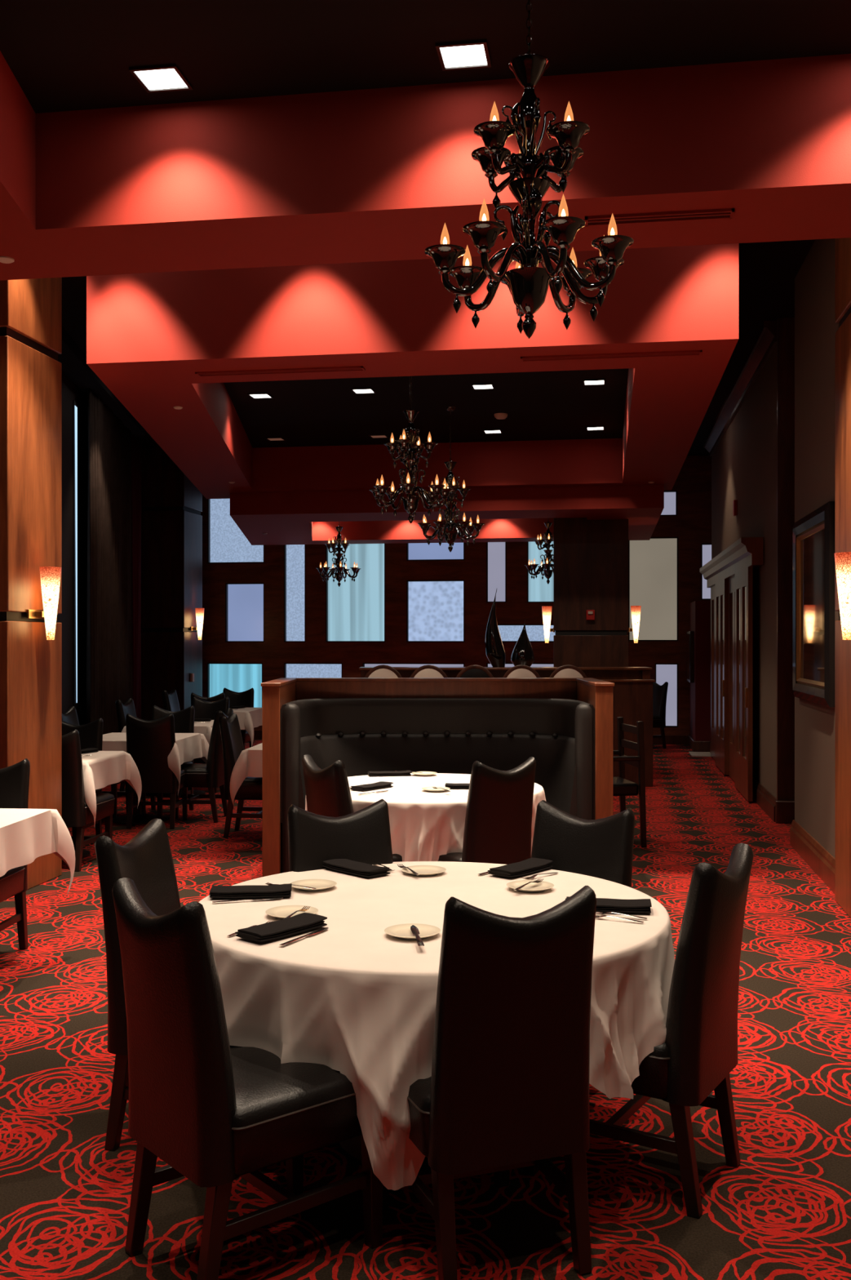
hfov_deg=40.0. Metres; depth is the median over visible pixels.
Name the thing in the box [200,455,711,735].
wall
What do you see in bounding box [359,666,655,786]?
bar counter
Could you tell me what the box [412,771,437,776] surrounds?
plate
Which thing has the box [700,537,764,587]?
cornice
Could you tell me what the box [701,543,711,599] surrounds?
window
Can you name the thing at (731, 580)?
door
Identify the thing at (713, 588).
door
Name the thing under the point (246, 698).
dining chair
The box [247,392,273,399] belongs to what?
recessed light
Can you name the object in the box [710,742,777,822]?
baseboard
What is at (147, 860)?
dining chair
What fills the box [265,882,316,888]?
fork
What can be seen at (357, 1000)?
tablecloth
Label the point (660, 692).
dining chair
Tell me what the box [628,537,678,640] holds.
window
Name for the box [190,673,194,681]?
wall thermostat
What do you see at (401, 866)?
fork
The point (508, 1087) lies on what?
dining chair
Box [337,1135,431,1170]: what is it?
round table
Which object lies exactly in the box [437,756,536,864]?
dining chair
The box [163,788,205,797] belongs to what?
square table
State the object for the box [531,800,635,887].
dining chair
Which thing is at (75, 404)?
window
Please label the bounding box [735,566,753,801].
door
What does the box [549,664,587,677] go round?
stool
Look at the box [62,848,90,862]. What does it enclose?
square table
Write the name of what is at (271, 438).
recessed light
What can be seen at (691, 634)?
wall screen
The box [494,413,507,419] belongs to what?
smoke detector
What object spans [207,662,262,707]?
window
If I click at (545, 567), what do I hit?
chandelier
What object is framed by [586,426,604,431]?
recessed light
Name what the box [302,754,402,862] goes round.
dining chair
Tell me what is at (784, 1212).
floor
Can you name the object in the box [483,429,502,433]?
recessed light
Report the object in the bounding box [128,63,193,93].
recessed light
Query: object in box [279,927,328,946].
knife
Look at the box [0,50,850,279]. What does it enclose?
soffit
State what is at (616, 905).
folded napkin
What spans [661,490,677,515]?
window
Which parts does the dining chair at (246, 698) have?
backrest, seat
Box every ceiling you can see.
[0,0,850,113]
[62,239,815,455]
[223,368,628,448]
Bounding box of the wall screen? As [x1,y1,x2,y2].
[686,631,694,682]
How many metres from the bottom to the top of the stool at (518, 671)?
1.372 m
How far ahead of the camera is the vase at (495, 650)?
13.78 m
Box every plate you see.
[265,905,318,919]
[290,879,337,891]
[384,923,440,939]
[401,865,446,875]
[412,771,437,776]
[422,786,449,791]
[506,880,554,892]
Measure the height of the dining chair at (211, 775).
1.004 m
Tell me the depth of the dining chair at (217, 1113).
2.92 m
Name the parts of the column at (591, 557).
wood panel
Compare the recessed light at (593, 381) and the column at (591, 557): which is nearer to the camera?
the recessed light at (593, 381)
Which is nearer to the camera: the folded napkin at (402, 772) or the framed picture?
the folded napkin at (402, 772)
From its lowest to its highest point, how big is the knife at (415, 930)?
0.003 m
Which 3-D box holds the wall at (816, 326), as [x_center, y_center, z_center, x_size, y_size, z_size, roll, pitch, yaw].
[3.200,-0.620,3.109,2.400,4.500,12.120,0,0,9]
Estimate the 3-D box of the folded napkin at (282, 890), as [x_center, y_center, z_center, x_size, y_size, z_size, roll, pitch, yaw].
[-0.593,0.853,3.969,0.274,0.028,0.111,0,0,-6]
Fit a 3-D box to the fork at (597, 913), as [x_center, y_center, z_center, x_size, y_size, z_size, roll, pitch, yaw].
[0.604,0.863,3.673,0.190,0.010,0.023,0,0,26]
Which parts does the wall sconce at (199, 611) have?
lamp shade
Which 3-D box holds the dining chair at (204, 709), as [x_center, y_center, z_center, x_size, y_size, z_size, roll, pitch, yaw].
[-2.412,1.130,12.740,0.462,1.004,0.639,0,0,5]
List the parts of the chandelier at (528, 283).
bulb, bulb, arm, bulb, arm, bulb, arm, arm, arm, bulb, arm, stem, chain, arm, arm, arm, arm, bulb, bulb, arm, bulb, arm, bulb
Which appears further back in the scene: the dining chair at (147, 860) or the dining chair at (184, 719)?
the dining chair at (184, 719)
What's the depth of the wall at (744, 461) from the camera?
11.78 m
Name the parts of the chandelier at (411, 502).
bulb, arm, bulb, arm, bulb, arm, arm, bulb, arm, bulb, arm, stem, chain, arm, arm, arm, bulb, arm, bulb, bulb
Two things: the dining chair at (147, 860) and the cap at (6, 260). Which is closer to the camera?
the dining chair at (147, 860)
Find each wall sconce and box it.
[26,566,61,639]
[190,608,204,639]
[542,605,555,643]
[627,605,641,643]
[834,551,850,639]
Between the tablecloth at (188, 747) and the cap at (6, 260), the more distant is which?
the tablecloth at (188, 747)
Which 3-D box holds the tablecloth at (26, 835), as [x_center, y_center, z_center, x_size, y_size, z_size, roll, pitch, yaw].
[-2.406,1.105,5.641,1.056,0.467,1.058,0,0,5]
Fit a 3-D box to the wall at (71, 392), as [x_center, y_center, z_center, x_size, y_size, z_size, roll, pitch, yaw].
[-3.510,-0.620,8.736,0.146,4.500,21.876,0,0,-5]
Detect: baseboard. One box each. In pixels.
[253,730,688,744]
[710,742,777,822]
[775,800,795,823]
[790,819,835,893]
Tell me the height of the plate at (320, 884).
0.016 m
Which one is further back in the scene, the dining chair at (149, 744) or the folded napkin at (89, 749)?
the dining chair at (149, 744)
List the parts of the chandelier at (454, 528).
arm, arm, arm, stem, chain, arm, arm, arm, arm, arm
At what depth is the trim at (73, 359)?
12.30 m
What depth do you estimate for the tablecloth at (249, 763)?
9.29 m
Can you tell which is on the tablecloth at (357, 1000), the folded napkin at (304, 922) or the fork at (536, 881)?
the folded napkin at (304, 922)
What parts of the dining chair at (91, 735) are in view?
leg, backrest, leg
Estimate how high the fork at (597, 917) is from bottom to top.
0.010 m
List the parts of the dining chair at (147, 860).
leg, backrest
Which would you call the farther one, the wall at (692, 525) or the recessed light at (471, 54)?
the wall at (692, 525)
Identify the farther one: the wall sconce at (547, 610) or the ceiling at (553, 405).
the wall sconce at (547, 610)
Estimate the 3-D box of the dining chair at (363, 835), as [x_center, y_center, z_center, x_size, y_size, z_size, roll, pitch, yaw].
[-0.229,1.130,4.294,0.462,1.004,0.639,0,0,-24]
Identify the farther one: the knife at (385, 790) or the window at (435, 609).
the window at (435, 609)
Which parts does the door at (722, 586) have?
glass, glass, handle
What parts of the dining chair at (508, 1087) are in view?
leg, seat, leg, leg, backrest, leg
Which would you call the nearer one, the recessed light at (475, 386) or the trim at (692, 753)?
the recessed light at (475, 386)
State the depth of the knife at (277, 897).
3.89 m
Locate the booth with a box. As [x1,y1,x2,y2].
[261,677,614,876]
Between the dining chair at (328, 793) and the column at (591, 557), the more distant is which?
the column at (591, 557)
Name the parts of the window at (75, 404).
glass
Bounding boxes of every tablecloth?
[0,808,75,893]
[81,751,142,824]
[102,732,208,793]
[121,720,213,744]
[199,861,675,1191]
[230,742,262,808]
[232,707,262,746]
[305,773,546,862]
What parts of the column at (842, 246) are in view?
wood panel, wood panel, wood panel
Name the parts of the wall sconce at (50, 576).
lamp shade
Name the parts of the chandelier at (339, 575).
arm, arm, stem, arm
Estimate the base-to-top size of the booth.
1.354 m
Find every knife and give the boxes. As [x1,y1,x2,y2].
[212,897,283,902]
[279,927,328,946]
[360,790,388,794]
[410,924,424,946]
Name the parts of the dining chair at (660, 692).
seat, backrest, leg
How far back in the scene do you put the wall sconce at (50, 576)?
7.66 m
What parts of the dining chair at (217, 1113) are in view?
leg, backrest, leg, leg, seat, leg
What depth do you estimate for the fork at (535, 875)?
4.26 m
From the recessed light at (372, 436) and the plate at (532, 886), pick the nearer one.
the plate at (532, 886)
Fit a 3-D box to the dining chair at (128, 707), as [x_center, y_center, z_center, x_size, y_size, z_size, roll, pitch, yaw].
[-2.939,1.130,12.404,0.639,1.004,0.462,0,0,5]
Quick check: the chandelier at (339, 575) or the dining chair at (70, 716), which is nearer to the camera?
the dining chair at (70, 716)
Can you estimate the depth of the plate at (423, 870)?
4.37 m
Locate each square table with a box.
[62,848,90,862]
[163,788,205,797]
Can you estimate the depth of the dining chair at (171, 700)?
14.77 m
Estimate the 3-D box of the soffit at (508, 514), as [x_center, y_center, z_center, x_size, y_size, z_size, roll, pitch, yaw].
[-0.024,-2.195,16.173,6.314,1.330,4.439,0,0,9]
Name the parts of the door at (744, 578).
glass, glass, handle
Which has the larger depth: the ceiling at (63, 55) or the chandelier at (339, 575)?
the chandelier at (339, 575)
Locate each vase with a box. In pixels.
[485,589,506,667]
[511,619,534,666]
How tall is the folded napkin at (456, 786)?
0.028 m
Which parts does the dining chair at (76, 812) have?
backrest, leg, seat, leg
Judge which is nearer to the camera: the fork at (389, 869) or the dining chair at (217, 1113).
the dining chair at (217, 1113)
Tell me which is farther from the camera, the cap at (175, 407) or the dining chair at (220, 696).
the dining chair at (220, 696)
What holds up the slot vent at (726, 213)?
attached to the soffit at (375, 174)
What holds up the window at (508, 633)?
in the wall at (692, 525)
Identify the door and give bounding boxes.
[711,585,715,760]
[715,578,728,774]
[728,575,735,782]
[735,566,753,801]
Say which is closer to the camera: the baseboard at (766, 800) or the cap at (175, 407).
the cap at (175, 407)
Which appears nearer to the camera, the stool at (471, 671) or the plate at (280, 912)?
the plate at (280, 912)
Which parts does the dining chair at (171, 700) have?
backrest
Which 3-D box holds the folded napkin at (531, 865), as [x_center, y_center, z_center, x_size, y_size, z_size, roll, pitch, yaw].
[0.358,0.853,4.372,0.111,0.028,0.274,0,0,40]
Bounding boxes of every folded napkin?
[80,747,98,753]
[194,718,211,721]
[208,883,292,897]
[230,705,246,708]
[235,912,327,942]
[322,858,390,877]
[350,781,393,791]
[367,770,411,776]
[444,782,470,789]
[488,857,553,877]
[565,896,652,913]
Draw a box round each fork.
[226,920,272,937]
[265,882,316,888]
[284,906,310,919]
[373,862,394,871]
[397,863,419,875]
[514,878,543,890]
[520,872,558,879]
[595,911,648,919]
[595,915,644,923]
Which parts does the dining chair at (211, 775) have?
leg, seat, leg, backrest, leg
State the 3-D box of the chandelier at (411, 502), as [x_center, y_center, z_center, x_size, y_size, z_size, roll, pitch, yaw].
[-0.127,-1.623,9.301,0.662,1.373,0.667,0,0,-32]
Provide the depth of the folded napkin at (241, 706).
14.86 m
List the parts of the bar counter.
panel, panel, panel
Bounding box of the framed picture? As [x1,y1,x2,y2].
[793,501,835,706]
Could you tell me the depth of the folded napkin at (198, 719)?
12.46 m
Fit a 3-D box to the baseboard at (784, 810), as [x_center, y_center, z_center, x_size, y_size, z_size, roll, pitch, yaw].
[4.105,1.530,10.235,2.000,0.200,0.040,0,0,9]
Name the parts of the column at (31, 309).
wood panel, wood panel, wood panel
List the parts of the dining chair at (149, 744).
leg, backrest, leg, seat, leg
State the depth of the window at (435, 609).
18.88 m
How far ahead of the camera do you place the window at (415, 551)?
18.88 m
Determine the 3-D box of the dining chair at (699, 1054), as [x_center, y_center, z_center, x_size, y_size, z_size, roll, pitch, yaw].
[0.656,1.130,3.591,0.639,1.004,0.462,0,0,31]
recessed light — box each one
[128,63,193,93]
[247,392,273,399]
[265,436,286,441]
[351,387,376,394]
[368,434,389,438]
[435,39,491,71]
[471,382,495,390]
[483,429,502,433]
[582,378,605,385]
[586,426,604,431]
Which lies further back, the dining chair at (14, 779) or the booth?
the booth
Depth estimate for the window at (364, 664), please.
18.92 m
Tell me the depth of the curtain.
13.71 m
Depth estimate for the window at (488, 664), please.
18.63 m
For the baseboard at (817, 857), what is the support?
attached to the wall at (816, 326)
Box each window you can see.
[73,400,77,707]
[207,498,264,563]
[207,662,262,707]
[225,582,264,642]
[284,544,305,642]
[284,662,342,677]
[325,543,385,642]
[362,662,464,666]
[406,542,464,560]
[406,579,464,642]
[486,542,506,602]
[486,624,555,642]
[486,662,554,666]
[527,541,554,602]
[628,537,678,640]
[655,663,678,727]
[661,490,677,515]
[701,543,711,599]
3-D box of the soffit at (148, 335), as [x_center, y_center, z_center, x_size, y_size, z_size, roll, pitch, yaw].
[-0.462,-2.330,10.938,5.820,1.060,7.120,0,0,9]
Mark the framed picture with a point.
(814, 535)
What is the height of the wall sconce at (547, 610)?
0.480 m
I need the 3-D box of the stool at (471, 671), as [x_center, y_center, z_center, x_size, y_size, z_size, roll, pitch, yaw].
[0.516,0.945,12.402,0.472,1.372,0.467,0,0,0]
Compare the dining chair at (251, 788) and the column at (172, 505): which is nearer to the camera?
the dining chair at (251, 788)
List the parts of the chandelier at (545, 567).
arm, arm, stem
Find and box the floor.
[0,738,850,1279]
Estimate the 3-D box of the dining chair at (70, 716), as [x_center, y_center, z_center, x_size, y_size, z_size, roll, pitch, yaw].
[-3.093,1.130,10.846,0.639,1.004,0.462,0,0,5]
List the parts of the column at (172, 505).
wood panel, wood panel, wood panel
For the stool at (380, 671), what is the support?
on the floor
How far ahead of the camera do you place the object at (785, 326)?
10.40 m
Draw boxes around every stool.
[364,664,402,677]
[409,664,448,677]
[456,664,493,677]
[502,664,540,677]
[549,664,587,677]
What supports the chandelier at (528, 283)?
hanging from the ceiling at (63, 55)
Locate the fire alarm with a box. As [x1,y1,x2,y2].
[586,609,595,620]
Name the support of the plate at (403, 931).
on the tablecloth at (357, 1000)
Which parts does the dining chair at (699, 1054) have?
leg, seat, leg, backrest, leg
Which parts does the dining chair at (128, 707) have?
leg, backrest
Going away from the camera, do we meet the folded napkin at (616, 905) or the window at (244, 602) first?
the folded napkin at (616, 905)
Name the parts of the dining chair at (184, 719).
leg, leg, backrest, leg, leg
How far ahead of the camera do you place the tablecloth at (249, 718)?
14.23 m
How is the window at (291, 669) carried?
in the wall at (692, 525)
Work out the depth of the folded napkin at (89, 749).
9.01 m
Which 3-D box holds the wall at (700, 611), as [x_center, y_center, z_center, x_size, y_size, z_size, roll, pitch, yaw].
[4.256,0.530,17.532,0.480,2.200,1.150,0,0,9]
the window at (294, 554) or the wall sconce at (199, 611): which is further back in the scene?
the window at (294, 554)
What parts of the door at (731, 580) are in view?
glass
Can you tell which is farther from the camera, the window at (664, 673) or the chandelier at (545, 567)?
the window at (664, 673)
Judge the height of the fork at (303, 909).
0.010 m
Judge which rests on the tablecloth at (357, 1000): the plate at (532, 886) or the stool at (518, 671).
the plate at (532, 886)
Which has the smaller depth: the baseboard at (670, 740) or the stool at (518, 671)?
the stool at (518, 671)
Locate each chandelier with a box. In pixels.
[316,521,361,586]
[369,375,453,524]
[417,406,484,551]
[424,0,634,338]
[524,518,554,583]
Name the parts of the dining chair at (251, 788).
leg, backrest, leg, seat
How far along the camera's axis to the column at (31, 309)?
7.63 m
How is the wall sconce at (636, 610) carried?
attached to the column at (591, 557)
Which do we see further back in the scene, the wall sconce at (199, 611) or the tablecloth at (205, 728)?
the wall sconce at (199, 611)
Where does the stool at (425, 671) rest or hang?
on the floor
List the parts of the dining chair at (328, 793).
backrest, seat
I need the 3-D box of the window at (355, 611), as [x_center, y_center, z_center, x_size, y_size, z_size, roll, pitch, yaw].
[-1.132,-0.843,19.059,0.992,1.756,0.110,0,0,9]
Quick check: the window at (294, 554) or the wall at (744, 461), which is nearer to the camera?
the wall at (744, 461)
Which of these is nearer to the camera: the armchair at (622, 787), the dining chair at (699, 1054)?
the dining chair at (699, 1054)
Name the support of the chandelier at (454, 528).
hanging from the ceiling at (553, 405)
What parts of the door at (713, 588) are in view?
glass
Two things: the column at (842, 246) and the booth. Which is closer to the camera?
the column at (842, 246)
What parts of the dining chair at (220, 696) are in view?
backrest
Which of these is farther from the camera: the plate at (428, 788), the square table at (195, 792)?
the square table at (195, 792)
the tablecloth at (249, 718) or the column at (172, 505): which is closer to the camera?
the tablecloth at (249, 718)
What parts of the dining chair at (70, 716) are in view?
backrest, leg, leg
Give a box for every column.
[0,277,62,889]
[142,447,202,720]
[554,517,628,666]
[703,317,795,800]
[835,237,850,918]
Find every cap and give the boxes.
[0,256,14,263]
[173,406,182,408]
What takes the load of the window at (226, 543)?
in the wall at (692, 525)
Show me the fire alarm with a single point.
(590, 614)
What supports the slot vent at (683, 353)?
attached to the soffit at (148, 335)
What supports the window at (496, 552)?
in the wall at (692, 525)
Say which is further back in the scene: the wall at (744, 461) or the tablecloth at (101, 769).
the wall at (744, 461)
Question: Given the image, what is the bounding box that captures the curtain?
[86,387,133,734]
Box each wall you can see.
[57,371,142,725]
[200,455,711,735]
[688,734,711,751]
[689,600,711,741]
[711,344,777,798]
[795,238,839,857]
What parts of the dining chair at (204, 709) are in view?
seat, backrest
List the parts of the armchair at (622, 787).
armrest, leg, seat, armrest, leg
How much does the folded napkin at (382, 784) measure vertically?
0.028 m
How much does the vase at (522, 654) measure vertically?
0.574 m
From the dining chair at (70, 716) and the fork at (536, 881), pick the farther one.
the dining chair at (70, 716)
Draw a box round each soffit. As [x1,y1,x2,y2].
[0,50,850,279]
[86,243,738,498]
[230,484,664,545]
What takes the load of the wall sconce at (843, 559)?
attached to the column at (842, 246)
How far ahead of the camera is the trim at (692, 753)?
16.59 m
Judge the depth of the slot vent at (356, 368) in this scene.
7.78 m
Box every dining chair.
[0,758,30,950]
[62,706,127,817]
[62,717,103,850]
[62,729,115,871]
[94,818,266,1168]
[111,877,382,1279]
[115,697,137,795]
[125,713,187,829]
[133,705,194,818]
[156,707,233,822]
[162,688,206,764]
[191,692,224,764]
[192,696,229,792]
[218,713,262,838]
[222,687,253,750]
[287,799,393,871]
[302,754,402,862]
[382,885,596,1279]
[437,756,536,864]
[523,843,754,1217]
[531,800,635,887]
[653,681,668,748]
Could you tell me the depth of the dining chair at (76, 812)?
8.22 m
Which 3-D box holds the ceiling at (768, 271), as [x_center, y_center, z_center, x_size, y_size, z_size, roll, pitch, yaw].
[-1.357,-2.920,8.607,13.700,0.100,21.800,0,0,9]
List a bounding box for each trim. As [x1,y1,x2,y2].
[57,326,144,435]
[688,751,711,756]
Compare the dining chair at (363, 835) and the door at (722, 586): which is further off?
the door at (722, 586)
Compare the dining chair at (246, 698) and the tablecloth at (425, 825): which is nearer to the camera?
the tablecloth at (425, 825)
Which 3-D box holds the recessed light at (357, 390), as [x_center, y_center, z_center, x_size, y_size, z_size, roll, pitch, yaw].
[-0.573,-2.304,10.797,0.198,0.012,0.198,0,0,9]
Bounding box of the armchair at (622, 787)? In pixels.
[613,716,647,847]
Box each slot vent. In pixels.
[195,365,365,376]
[520,350,702,361]
[585,208,734,226]
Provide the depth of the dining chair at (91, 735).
9.38 m
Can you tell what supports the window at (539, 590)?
in the wall at (692, 525)

